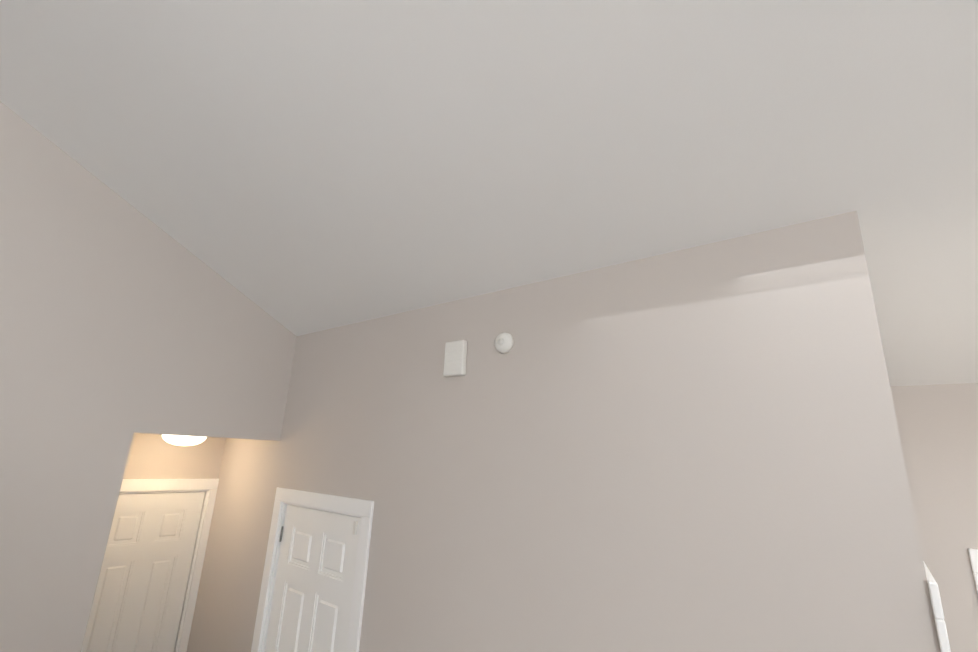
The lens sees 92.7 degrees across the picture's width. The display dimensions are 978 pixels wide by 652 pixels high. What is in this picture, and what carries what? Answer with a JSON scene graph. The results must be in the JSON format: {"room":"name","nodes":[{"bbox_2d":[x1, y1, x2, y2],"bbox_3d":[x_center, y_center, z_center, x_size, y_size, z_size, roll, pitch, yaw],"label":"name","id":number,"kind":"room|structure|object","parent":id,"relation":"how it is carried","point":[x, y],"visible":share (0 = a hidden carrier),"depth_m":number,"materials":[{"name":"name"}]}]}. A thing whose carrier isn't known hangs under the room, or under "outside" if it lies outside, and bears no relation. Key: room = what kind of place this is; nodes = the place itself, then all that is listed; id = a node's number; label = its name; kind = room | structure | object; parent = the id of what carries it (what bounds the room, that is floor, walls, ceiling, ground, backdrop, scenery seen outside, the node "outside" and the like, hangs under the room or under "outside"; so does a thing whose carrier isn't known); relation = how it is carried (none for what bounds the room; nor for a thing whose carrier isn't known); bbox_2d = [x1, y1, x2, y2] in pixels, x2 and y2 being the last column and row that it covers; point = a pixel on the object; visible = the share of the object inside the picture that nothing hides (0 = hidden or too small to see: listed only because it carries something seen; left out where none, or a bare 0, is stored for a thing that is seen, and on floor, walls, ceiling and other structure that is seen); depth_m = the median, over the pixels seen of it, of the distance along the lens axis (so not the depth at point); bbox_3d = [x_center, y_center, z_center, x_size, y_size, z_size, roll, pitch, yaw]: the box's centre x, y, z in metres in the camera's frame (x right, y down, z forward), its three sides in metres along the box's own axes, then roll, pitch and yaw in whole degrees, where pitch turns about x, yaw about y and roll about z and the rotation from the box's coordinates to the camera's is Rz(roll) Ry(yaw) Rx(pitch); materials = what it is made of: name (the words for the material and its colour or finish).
{"room":"living room","nodes":[
{"label":"living room","id":0,"kind":"room"},
{"bbox_2d":[0,101,296,651],"bbox_3d":[-3.470,-0.996,1.142,0.120,7.000,6.520,-10,-20,37],"label":"wall","id":1,"kind":"structure","parent":0,"point":[122,321],"depth_m":2.49,"materials":[{"name":"paint"}]},
{"bbox_2d":[123,433,225,478],"bbox_3d":[-2.522,1.898,3.147,0.120,2.600,0.960,-10,-20,37],"label":"wall","id":2,"kind":"structure","parent":0,"point":[154,456],"depth_m":3.46,"materials":[{"name":"paint"}]},
{"bbox_2d":[81,492,204,651],"bbox_3d":[-2.436,2.177,3.090,0.107,2.016,0.658,-10,-20,37],"label":"door","id":3,"kind":"structure","parent":2,"relation":"in","point":[137,604],"depth_m":3.27,"materials":[{"name":"white paint"}]},
{"bbox_2d":[0,0,977,386],"bbox_3d":[-0.747,-2.203,0.238,8.080,4.201,8.300,-10,-20,37],"label":"ceiling","id":4,"kind":"structure","parent":0,"point":[300,166],"depth_m":1.67,"materials":[{"name":"paint"}]},
{"bbox_2d":[187,221,879,651],"bbox_3d":[-0.578,1.179,2.501,4.150,3.800,0.120,-10,-20,37],"label":"wall","id":5,"kind":"structure","parent":0,"point":[647,455],"depth_m":1.83,"materials":[{"name":"paint"}]},
{"bbox_2d":[264,504,360,651],"bbox_3d":[-1.067,2.080,2.530,0.808,2.016,0.107,-10,-20,37],"label":"door","id":6,"kind":"structure","parent":5,"relation":"in","point":[310,611],"depth_m":2.71,"materials":[{"name":"white paint"}]},
{"bbox_2d":[443,340,467,376],"bbox_3d":[-0.172,0.166,2.385,0.130,0.180,0.037,-10,-20,37],"label":"door chime","id":7,"kind":"object","parent":5,"relation":"attached to","point":[455,358],"visible":1,"depth_m":2.36,"materials":[{"name":"white plastic"}]},
{"bbox_2d":[495,333,513,352],"bbox_3d":[0.067,0.078,2.219,0.100,0.100,0.035,-10,-20,37],"label":"detector","id":8,"kind":"object","parent":5,"relation":"attached to","point":[504,342],"visible":1,"depth_m":2.20,"materials":[{"name":"white plastic"}]},
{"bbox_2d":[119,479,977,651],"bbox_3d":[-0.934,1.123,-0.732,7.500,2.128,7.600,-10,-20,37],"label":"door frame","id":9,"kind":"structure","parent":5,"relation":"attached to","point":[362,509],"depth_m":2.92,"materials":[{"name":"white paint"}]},
{"bbox_2d":[811,211,940,651],"bbox_3d":[1.391,1.004,1.568,0.120,3.800,1.060,-10,-20,37],"label":"wall","id":10,"kind":"structure","parent":0,"point":[902,605],"depth_m":1.32,"materials":[{"name":"paint"}]},
{"bbox_2d":[890,383,977,651],"bbox_3d":[2.283,1.201,1.386,1.690,3.400,0.140,-10,-20,37],"label":"wall","id":11,"kind":"structure","parent":0,"point":[938,428],"depth_m":1.85,"materials":[{"name":"paint"}]},
{"bbox_3d":[-2.181,0.656,3.262,0.850,0.160,0.960,-10,-20,37],"label":"niche","id":12,"kind":"object","parent":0,"visible":0},
{"bbox_2d":[161,434,206,445],"bbox_3d":[-2.109,0.782,3.229,0.300,0.094,0.300,-10,-20,37],"label":"light","id":13,"kind":"object","parent":12,"relation":"attached to","point":[179,440],"visible":0.56,"depth_m":3.14,"materials":[{"name":"white glass"}]}
]}

